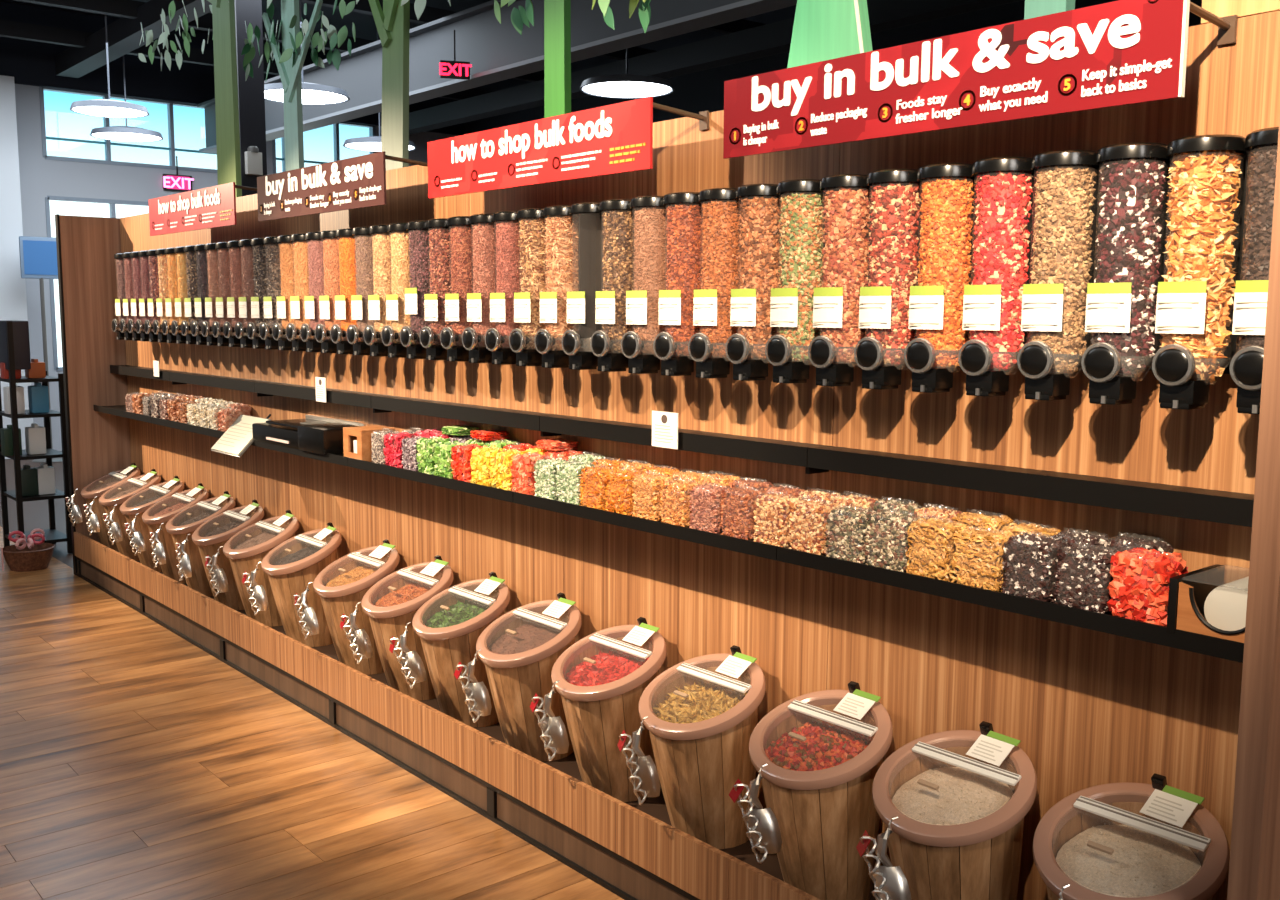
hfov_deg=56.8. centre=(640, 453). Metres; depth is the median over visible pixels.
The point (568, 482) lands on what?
bag
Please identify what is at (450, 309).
print
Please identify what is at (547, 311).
print
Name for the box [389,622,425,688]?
metal scoop
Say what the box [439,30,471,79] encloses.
exit sign
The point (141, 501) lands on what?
bin
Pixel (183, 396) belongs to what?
bag
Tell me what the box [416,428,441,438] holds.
bag
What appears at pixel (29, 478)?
pack
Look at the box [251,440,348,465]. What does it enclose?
display shelf
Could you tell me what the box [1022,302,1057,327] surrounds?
print
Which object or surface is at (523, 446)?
bag
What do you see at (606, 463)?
bag
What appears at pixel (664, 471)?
bag
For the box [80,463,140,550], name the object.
bin
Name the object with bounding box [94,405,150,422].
display shelf
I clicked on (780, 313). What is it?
print
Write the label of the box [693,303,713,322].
print
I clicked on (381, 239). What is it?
dispenser
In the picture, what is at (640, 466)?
bag
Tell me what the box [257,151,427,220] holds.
sign
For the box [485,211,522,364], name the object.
dispenser
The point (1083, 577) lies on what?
bag
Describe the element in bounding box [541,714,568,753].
bowl
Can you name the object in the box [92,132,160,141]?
diffuser
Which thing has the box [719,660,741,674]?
print
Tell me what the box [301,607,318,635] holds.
bowl
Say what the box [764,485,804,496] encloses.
bag
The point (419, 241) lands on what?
dispenser
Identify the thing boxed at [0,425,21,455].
pack
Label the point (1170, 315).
print
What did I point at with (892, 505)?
bag
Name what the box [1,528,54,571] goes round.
gift basket
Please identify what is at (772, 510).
bag
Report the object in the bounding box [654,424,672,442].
print
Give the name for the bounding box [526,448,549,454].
bag
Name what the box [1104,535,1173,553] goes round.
bag
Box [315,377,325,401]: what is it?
price card
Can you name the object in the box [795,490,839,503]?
bag
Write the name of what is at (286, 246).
dispenser
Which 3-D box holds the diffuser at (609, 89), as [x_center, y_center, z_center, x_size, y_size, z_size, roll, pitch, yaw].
[-0.108,-2.881,9.382,0.701,0.026,0.701,-5,9,-40]
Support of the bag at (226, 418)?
on the display shelf at (168, 423)
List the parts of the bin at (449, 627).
lid handle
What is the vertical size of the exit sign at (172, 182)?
0.390 m
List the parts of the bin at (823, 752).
lid handle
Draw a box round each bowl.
[71,505,82,523]
[88,514,99,532]
[109,522,122,541]
[131,531,145,552]
[154,543,165,564]
[180,555,191,577]
[211,568,227,592]
[250,585,267,610]
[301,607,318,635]
[350,629,372,658]
[401,650,425,682]
[465,681,491,715]
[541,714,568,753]
[630,753,660,796]
[744,803,781,853]
[873,859,910,899]
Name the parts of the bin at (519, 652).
lid handle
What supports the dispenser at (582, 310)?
attached to the wall at (1088, 708)
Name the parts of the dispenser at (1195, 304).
knob, spout, lid, frame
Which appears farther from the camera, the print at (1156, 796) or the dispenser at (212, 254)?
the dispenser at (212, 254)
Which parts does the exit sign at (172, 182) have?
stem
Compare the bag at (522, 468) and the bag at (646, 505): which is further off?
the bag at (522, 468)
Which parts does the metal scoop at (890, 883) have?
handle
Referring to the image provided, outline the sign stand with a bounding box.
[19,236,62,461]
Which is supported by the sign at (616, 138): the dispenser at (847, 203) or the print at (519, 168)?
the print at (519, 168)
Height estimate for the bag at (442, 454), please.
0.132 m
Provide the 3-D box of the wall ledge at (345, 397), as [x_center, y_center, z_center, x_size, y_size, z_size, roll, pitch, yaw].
[-1.359,-0.243,4.992,0.092,0.068,1.107,-5,9,-40]
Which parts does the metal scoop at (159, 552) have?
handle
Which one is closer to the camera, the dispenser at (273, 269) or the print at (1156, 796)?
the print at (1156, 796)
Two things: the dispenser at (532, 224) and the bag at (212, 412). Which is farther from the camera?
the bag at (212, 412)
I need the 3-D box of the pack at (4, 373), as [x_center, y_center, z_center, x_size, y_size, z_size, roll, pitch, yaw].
[-3.926,-0.527,7.380,0.100,0.120,0.100,-5,9,-40]
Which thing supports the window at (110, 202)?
in the wall at (31, 64)
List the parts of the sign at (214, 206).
bracket arm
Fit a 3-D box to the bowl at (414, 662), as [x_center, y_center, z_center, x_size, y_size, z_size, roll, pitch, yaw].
[-0.754,0.703,3.883,0.099,0.111,0.040,-23,-6,40]
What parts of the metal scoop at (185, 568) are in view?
handle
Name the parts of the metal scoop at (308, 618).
handle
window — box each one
[39,86,216,172]
[45,195,148,370]
[272,137,284,173]
[304,122,375,163]
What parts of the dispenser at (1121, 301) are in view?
knob, spout, lid, frame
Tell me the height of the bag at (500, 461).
0.138 m
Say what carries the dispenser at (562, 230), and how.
attached to the wall at (1088, 708)
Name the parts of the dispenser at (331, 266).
knob, spout, lid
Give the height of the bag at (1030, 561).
0.136 m
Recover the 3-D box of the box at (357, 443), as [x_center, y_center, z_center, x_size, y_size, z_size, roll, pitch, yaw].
[-1.039,-0.039,4.532,0.140,0.120,0.150,-5,9,-40]
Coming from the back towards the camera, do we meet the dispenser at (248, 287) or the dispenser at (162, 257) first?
the dispenser at (162, 257)
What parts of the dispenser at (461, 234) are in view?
knob, spout, lid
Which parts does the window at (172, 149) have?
frame, frame, frame, rail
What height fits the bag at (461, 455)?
0.134 m
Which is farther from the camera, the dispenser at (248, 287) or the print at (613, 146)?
the dispenser at (248, 287)
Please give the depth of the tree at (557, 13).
4.30 m
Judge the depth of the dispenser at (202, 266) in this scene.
5.64 m
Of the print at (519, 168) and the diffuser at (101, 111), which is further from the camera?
the diffuser at (101, 111)
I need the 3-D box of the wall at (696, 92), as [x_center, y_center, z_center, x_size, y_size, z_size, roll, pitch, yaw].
[3.456,-1.901,9.354,0.100,4.700,18.000,-5,9,-40]
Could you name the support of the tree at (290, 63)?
on the floor
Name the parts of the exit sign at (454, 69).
stem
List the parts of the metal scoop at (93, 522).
handle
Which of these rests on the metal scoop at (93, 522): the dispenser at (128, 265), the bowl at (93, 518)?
the bowl at (93, 518)
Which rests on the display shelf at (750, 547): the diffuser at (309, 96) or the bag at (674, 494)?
the bag at (674, 494)
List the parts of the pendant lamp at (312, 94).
stem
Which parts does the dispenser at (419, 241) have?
knob, spout, lid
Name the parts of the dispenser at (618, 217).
knob, spout, lid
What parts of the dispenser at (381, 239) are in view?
knob, spout, lid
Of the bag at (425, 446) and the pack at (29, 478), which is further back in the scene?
the pack at (29, 478)
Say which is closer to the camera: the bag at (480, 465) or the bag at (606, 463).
the bag at (606, 463)
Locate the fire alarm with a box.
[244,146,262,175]
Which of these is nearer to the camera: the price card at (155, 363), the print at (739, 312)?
the print at (739, 312)
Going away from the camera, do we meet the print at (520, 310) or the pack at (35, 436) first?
the print at (520, 310)
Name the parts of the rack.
post, post, header panel, post, post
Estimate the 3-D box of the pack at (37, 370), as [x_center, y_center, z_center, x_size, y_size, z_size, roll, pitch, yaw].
[-3.819,-0.537,7.470,0.100,0.120,0.100,-5,9,-40]
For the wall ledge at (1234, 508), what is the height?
0.068 m
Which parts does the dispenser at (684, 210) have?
knob, spout, lid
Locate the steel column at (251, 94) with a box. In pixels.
[234,0,266,195]
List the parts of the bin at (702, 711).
lid handle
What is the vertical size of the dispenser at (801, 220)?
0.479 m
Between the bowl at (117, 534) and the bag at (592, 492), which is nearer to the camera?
the bag at (592, 492)
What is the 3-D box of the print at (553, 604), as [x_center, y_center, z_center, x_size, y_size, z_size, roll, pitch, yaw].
[-0.268,0.491,3.721,0.060,0.001,0.039,8,43,48]
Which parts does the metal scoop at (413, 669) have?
handle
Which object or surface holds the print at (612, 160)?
on the sign at (616, 138)
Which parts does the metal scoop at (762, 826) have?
handle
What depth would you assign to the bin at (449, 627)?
3.94 m
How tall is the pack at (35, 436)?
0.190 m
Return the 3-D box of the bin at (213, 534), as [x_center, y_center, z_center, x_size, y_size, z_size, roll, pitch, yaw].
[-1.928,0.475,5.553,0.338,0.493,0.328,3,7,18]
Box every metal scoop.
[65,489,82,525]
[84,496,99,535]
[103,504,122,544]
[124,513,145,555]
[150,523,165,567]
[176,534,191,580]
[205,546,227,596]
[242,562,267,614]
[293,582,318,639]
[340,602,372,663]
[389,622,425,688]
[454,649,491,722]
[530,681,568,760]
[617,716,660,804]
[729,763,781,863]
[856,816,910,899]
[1059,884,1069,899]
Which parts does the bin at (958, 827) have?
lid handle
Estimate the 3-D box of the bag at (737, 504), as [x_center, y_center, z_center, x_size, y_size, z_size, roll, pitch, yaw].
[0.262,0.149,2.972,0.091,0.139,0.115,-5,9,-37]
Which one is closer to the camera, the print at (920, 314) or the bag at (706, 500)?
the print at (920, 314)
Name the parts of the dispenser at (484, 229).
knob, spout, lid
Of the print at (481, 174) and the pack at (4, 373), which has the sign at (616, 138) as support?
the print at (481, 174)
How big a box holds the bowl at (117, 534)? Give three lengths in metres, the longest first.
0.111 x 0.099 x 0.040 m
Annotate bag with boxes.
[125,394,133,412]
[132,393,153,414]
[142,396,158,415]
[150,396,169,417]
[159,399,176,419]
[166,398,189,421]
[167,394,182,398]
[176,395,196,399]
[176,401,199,423]
[186,396,205,400]
[186,403,207,425]
[195,397,216,402]
[196,404,219,427]
[205,399,226,403]
[206,405,230,429]
[216,401,237,405]
[217,408,244,431]
[227,403,251,415]
[371,430,398,464]
[383,432,417,467]
[401,437,420,471]
[402,429,422,433]
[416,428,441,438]
[416,437,450,474]
[430,432,462,438]
[433,440,468,478]
[441,425,478,435]
[450,436,479,442]
[451,444,483,482]
[465,438,494,445]
[470,429,509,440]
[470,445,506,486]
[485,438,519,447]
[489,449,527,490]
[503,443,536,450]
[510,452,550,495]
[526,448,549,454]
[534,458,569,499]
[536,438,578,450]
[545,449,582,460]
[556,462,594,504]
[568,454,604,464]
[577,466,615,509]
[592,458,625,468]
[603,468,646,515]
[616,461,655,472]
[632,473,673,520]
[643,466,679,476]
[659,479,702,526]
[669,471,707,481]
[689,484,731,533]
[698,473,740,487]
[720,486,766,539]
[728,478,772,490]
[753,493,800,548]
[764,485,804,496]
[787,499,838,554]
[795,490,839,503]
[825,506,875,563]
[832,494,877,510]
[864,509,923,571]
[869,499,920,514]
[905,518,965,581]
[914,506,961,522]
[948,528,1013,591]
[951,512,1013,532]
[1001,523,1060,536]
[1001,532,1067,602]
[1052,530,1111,549]
[1053,543,1116,613]
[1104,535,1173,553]
[1107,547,1187,626]
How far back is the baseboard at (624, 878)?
3.94 m
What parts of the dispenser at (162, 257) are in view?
knob, lid, spout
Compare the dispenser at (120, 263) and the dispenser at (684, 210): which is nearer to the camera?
the dispenser at (684, 210)
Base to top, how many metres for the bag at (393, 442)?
0.138 m
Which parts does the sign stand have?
casing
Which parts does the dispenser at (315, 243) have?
knob, lid, spout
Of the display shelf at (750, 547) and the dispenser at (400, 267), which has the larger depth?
the dispenser at (400, 267)
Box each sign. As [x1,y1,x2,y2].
[148,182,256,235]
[163,156,193,191]
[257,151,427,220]
[427,96,708,198]
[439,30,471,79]
[723,0,1237,158]
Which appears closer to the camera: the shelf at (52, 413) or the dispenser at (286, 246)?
the dispenser at (286, 246)
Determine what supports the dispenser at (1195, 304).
attached to the wall at (1088, 708)
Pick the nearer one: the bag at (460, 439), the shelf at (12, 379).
the bag at (460, 439)
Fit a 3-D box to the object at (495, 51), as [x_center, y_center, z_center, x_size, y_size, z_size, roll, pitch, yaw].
[0.816,-2.904,6.897,0.220,0.535,17.900,-5,9,-40]
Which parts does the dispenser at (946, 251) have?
knob, spout, lid, frame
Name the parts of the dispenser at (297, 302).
knob, spout, lid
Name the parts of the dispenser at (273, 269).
knob, lid, spout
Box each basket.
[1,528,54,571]
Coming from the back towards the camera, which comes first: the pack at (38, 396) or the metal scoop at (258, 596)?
the pack at (38, 396)
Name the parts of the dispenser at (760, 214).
knob, spout, lid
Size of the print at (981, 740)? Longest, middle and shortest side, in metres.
0.060 x 0.039 x 0.001 m
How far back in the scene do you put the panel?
1.85 m
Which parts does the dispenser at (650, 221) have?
knob, spout, lid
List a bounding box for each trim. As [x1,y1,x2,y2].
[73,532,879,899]
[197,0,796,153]
[1201,0,1279,23]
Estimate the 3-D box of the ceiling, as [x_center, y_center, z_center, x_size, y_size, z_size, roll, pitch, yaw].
[-1.709,-3.318,4.743,13.700,1.050,18.200,-5,9,-40]
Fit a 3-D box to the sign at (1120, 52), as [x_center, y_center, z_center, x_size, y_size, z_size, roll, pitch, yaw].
[0.637,-0.756,2.481,0.215,0.186,1.107,-5,9,-40]
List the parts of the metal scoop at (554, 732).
handle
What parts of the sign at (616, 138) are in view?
bracket arm, wall plate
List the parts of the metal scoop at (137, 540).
handle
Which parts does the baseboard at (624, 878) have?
post, post, post, post, post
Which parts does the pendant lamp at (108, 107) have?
stem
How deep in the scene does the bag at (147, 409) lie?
6.25 m
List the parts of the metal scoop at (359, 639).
handle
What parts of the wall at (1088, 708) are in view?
panel, panel, panel, panel, panel, panel, panel, panel, panel, panel, panel, panel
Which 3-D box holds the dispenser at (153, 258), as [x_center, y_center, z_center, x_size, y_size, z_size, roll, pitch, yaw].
[-2.501,-0.826,6.199,0.187,0.479,0.132,-5,9,-40]
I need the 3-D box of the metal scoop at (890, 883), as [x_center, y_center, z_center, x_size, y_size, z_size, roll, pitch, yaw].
[0.494,0.846,2.419,0.068,0.210,0.126,-2,7,-21]
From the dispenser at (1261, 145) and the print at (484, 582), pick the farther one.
the print at (484, 582)
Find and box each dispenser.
[112,253,127,339]
[119,252,135,339]
[127,251,143,340]
[135,250,152,340]
[144,249,161,341]
[153,248,171,342]
[162,247,180,342]
[171,246,190,343]
[181,245,201,343]
[191,244,211,344]
[201,243,223,345]
[212,242,234,345]
[223,240,246,346]
[235,239,259,347]
[247,238,272,348]
[259,236,286,349]
[272,235,299,350]
[286,233,314,350]
[300,232,329,351]
[315,230,345,352]
[330,228,361,353]
[347,226,378,355]
[364,225,396,356]
[381,223,414,357]
[400,220,434,358]
[420,218,455,359]
[440,216,478,361]
[462,213,501,362]
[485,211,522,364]
[509,208,548,365]
[534,205,578,367]
[562,202,603,369]
[590,199,636,371]
[621,195,668,373]
[653,192,702,375]
[688,188,740,377]
[725,184,780,380]
[765,179,824,383]
[808,174,871,386]
[854,169,921,389]
[904,163,975,392]
[958,157,1034,396]
[1017,150,1098,400]
[1081,143,1169,404]
[1152,134,1246,409]
[1229,127,1278,414]
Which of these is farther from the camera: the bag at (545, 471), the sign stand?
the sign stand
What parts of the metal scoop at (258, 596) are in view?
handle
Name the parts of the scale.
platter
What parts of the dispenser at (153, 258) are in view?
knob, lid, spout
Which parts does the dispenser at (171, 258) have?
knob, lid, spout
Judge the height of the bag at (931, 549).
0.140 m
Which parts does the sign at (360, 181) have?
bracket arm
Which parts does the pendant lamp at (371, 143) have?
stem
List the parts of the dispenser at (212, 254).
knob, lid, spout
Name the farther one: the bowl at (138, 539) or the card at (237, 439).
the bowl at (138, 539)
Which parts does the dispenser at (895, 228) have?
knob, spout, lid, frame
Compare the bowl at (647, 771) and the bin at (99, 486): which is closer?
the bowl at (647, 771)
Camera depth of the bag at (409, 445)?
4.17 m
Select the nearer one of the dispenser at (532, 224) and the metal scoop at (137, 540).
the dispenser at (532, 224)
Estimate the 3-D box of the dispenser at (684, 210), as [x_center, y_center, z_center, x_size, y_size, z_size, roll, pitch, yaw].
[0.127,-0.448,3.140,0.187,0.479,0.132,-5,9,-40]
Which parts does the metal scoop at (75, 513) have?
handle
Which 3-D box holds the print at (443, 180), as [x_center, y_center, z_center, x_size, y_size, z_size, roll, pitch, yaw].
[-0.601,-0.869,3.766,0.002,0.007,0.123,-5,9,-40]
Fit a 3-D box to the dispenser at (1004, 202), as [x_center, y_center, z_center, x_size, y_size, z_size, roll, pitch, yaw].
[0.740,-0.360,2.426,0.187,0.479,0.132,-5,9,-40]
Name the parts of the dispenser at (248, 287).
knob, lid, spout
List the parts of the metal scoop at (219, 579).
handle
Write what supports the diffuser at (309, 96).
attached to the pendant lamp at (312, 94)
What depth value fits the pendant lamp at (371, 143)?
12.53 m
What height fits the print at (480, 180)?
0.007 m
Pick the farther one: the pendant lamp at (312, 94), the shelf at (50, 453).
the pendant lamp at (312, 94)
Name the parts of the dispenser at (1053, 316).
knob, spout, lid, frame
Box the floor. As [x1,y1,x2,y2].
[0,451,623,899]
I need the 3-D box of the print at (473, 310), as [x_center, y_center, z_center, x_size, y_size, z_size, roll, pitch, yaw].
[-0.541,-0.457,3.820,0.002,0.049,0.075,-5,9,-40]
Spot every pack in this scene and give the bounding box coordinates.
[0,363,20,378]
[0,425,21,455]
[3,384,24,413]
[21,465,37,495]
[25,359,45,377]
[25,423,45,454]
[28,382,48,412]
[34,463,54,494]
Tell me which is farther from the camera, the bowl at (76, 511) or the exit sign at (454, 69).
the exit sign at (454, 69)
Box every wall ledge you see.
[110,365,186,384]
[169,372,272,396]
[254,382,391,412]
[371,396,560,436]
[540,415,828,473]
[807,446,1253,526]
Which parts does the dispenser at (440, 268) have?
knob, spout, lid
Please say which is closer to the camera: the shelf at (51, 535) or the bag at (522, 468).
the bag at (522, 468)
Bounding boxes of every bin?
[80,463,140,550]
[99,469,160,560]
[120,476,183,571]
[142,483,208,583]
[166,491,235,595]
[192,499,264,609]
[223,510,298,626]
[261,522,341,646]
[313,539,399,674]
[361,555,453,699]
[412,572,510,727]
[476,592,581,761]
[551,617,666,801]
[639,645,765,848]
[749,681,892,899]
[872,721,1036,899]
[1032,773,1229,899]
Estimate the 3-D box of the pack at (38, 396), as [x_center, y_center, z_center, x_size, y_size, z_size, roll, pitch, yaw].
[-3.813,-0.354,7.499,0.100,0.190,0.100,-5,9,-40]
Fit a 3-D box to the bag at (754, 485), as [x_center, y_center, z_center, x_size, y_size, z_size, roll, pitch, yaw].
[0.290,0.133,3.084,0.089,0.142,0.114,-6,9,-41]
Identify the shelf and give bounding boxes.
[0,376,58,382]
[0,409,60,418]
[0,448,62,459]
[3,488,65,501]
[5,529,67,542]
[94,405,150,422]
[151,417,224,437]
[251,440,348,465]
[348,458,513,502]
[513,492,786,559]
[777,546,1243,662]
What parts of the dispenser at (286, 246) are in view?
knob, lid, spout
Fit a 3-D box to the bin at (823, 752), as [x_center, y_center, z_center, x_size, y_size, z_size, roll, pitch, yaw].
[0.423,0.813,2.816,0.328,0.493,0.338,-1,7,-10]
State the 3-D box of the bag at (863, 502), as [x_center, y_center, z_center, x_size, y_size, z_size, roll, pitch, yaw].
[0.514,0.164,2.823,0.090,0.143,0.114,-5,9,-38]
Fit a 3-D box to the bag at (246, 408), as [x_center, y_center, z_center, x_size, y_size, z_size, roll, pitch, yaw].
[-1.925,-0.176,5.660,0.099,0.128,0.127,-6,9,-41]
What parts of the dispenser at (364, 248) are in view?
knob, spout, lid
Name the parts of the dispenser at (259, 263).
knob, lid, spout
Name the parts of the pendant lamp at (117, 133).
stem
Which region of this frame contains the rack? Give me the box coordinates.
[0,320,71,553]
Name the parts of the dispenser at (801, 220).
knob, spout, lid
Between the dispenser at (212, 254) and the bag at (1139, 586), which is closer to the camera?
the bag at (1139, 586)
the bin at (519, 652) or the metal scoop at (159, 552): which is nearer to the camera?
the bin at (519, 652)
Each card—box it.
[153,361,159,376]
[211,414,271,457]
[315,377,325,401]
[652,411,677,448]
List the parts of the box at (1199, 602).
post, cutout trim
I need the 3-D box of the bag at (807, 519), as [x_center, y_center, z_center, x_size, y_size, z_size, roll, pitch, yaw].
[0.413,0.172,2.798,0.089,0.132,0.114,-5,9,-40]
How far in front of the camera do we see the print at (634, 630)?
3.42 m
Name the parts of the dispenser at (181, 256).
knob, lid, spout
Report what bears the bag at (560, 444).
on the bag at (565, 454)
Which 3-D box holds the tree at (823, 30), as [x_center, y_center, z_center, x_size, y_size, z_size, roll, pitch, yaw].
[0.533,-0.558,3.445,0.044,3.400,0.310,-5,9,-40]
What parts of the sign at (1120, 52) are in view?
edge trim, bracket arm, wall plate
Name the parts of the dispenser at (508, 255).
knob, spout, lid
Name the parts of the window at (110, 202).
frame, frame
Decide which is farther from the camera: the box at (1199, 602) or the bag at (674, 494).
the bag at (674, 494)
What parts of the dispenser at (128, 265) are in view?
knob, lid, spout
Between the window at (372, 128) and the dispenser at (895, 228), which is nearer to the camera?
the dispenser at (895, 228)
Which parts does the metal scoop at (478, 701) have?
handle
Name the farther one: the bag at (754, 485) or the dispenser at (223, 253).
the dispenser at (223, 253)
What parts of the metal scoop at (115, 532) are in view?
handle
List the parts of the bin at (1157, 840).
lid handle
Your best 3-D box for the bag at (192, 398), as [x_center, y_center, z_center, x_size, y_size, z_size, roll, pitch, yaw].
[-2.275,-0.229,6.067,0.099,0.133,0.127,-5,9,-40]
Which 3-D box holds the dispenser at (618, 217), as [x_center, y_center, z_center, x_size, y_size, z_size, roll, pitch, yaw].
[-0.049,-0.473,3.344,0.187,0.479,0.132,-5,9,-40]
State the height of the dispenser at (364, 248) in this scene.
0.479 m
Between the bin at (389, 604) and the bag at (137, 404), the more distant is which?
the bag at (137, 404)
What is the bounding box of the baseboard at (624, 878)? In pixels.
[76,557,699,899]
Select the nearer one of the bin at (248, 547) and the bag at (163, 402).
the bin at (248, 547)
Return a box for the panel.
[1227,118,1279,899]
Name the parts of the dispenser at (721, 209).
knob, spout, lid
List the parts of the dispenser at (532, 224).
knob, spout, lid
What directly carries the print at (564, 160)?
on the sign at (616, 138)
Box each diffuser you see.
[73,106,146,117]
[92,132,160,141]
[264,89,346,103]
[346,142,413,150]
[583,81,670,97]
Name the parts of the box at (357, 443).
panel, panel, panel, panel, panel, panel, panel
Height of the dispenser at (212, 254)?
0.479 m
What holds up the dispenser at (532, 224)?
attached to the wall at (1088, 708)
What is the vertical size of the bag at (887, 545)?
0.140 m
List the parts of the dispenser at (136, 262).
knob, lid, spout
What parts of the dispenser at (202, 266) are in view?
knob, lid, spout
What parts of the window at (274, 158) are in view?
frame, frame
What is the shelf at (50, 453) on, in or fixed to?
attached to the rack
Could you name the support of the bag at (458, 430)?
on the bag at (460, 439)
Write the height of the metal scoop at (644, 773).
0.209 m
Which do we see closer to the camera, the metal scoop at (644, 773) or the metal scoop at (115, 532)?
the metal scoop at (644, 773)
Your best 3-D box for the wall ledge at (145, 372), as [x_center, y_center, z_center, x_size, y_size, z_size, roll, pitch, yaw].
[-2.765,-0.445,6.629,0.092,0.068,1.001,-5,9,-40]
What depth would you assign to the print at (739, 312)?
2.90 m
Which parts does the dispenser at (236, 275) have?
knob, lid, spout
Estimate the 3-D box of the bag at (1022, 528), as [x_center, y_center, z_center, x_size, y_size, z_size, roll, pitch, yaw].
[0.816,0.212,2.474,0.095,0.141,0.120,-5,8,-36]
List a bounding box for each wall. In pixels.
[0,2,463,450]
[55,214,130,574]
[120,10,1279,899]
[464,0,1201,134]
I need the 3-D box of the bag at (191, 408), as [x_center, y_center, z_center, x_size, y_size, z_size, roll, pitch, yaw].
[-2.159,-0.188,5.788,0.098,0.121,0.126,-5,8,-37]
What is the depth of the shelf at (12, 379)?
7.38 m
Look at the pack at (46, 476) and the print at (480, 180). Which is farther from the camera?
the pack at (46, 476)
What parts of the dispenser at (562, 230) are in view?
knob, spout, lid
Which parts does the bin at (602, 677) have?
lid handle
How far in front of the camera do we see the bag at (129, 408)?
6.47 m
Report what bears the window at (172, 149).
in the wall at (31, 64)
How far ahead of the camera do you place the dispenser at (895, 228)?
2.58 m
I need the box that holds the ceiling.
[0,0,1021,134]
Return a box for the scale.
[252,415,366,454]
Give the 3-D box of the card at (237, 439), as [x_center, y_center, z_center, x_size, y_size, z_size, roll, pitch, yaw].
[-1.781,-0.091,5.311,0.180,0.179,0.324,-5,9,-40]
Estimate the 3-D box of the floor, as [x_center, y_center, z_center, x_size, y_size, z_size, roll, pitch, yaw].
[-1.758,0.954,5.361,13.600,0.080,18.200,-5,9,-40]
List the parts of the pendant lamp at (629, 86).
stem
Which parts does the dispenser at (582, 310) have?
knob, spout, lid, frame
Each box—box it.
[343,425,394,461]
[1166,564,1248,642]
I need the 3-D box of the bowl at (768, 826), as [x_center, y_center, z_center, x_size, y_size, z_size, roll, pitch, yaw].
[0.270,0.855,2.688,0.040,0.111,0.099,-12,3,-44]
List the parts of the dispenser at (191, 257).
knob, lid, spout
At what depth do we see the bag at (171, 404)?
5.96 m
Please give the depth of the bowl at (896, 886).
2.39 m
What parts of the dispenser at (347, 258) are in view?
knob, spout, lid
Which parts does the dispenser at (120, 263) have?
lid, spout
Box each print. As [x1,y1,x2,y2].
[219,422,251,446]
[423,565,436,573]
[441,178,461,182]
[441,184,457,188]
[444,304,456,317]
[466,304,479,317]
[477,582,493,592]
[479,172,496,176]
[479,179,494,182]
[489,304,501,319]
[513,304,527,318]
[516,158,547,165]
[516,165,542,171]
[516,172,537,177]
[539,304,554,320]
[546,604,562,615]
[561,150,600,158]
[561,157,594,164]
[561,165,588,170]
[566,304,581,320]
[610,143,645,150]
[610,150,639,156]
[610,158,634,163]
[626,307,643,321]
[626,630,645,642]
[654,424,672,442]
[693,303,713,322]
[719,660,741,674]
[730,303,751,322]
[770,303,793,323]
[813,303,838,324]
[838,697,863,714]
[859,303,886,324]
[909,303,938,325]
[963,302,995,326]
[971,740,1001,760]
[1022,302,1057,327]
[1086,302,1124,328]
[1146,796,1183,820]
[1157,302,1199,329]
[1234,301,1266,330]
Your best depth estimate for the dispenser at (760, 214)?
2.89 m
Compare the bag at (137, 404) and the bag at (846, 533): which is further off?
the bag at (137, 404)
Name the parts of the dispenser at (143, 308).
knob, lid, spout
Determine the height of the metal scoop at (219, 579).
0.210 m
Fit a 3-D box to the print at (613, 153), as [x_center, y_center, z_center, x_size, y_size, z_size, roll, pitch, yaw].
[-0.042,-0.789,3.115,0.002,0.007,0.123,-5,9,-40]
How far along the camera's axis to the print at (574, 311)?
3.41 m
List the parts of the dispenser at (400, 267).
knob, spout, lid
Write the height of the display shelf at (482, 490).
0.034 m
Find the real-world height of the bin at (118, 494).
0.493 m
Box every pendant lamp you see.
[70,15,148,117]
[90,55,162,141]
[264,0,349,104]
[343,31,415,151]
[580,48,673,98]
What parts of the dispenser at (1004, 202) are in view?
knob, spout, lid, frame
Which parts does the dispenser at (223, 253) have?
knob, lid, spout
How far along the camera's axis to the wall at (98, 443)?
6.90 m
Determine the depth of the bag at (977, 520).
2.53 m
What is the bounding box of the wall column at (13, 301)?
[0,75,32,458]
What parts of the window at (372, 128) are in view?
rail, frame, frame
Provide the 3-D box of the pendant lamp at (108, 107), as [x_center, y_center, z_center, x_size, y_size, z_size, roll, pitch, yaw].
[-4.724,-3.722,10.473,0.649,1.392,0.649,-5,9,-40]
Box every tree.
[138,0,241,196]
[241,0,355,170]
[356,0,450,169]
[494,0,650,117]
[787,0,872,67]
[1024,0,1074,19]
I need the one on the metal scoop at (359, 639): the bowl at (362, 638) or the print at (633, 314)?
the bowl at (362, 638)
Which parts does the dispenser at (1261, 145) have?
spout, knob, lid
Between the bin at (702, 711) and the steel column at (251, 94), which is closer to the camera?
the bin at (702, 711)
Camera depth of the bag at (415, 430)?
4.38 m
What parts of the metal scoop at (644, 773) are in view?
handle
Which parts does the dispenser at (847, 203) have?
knob, spout, lid, frame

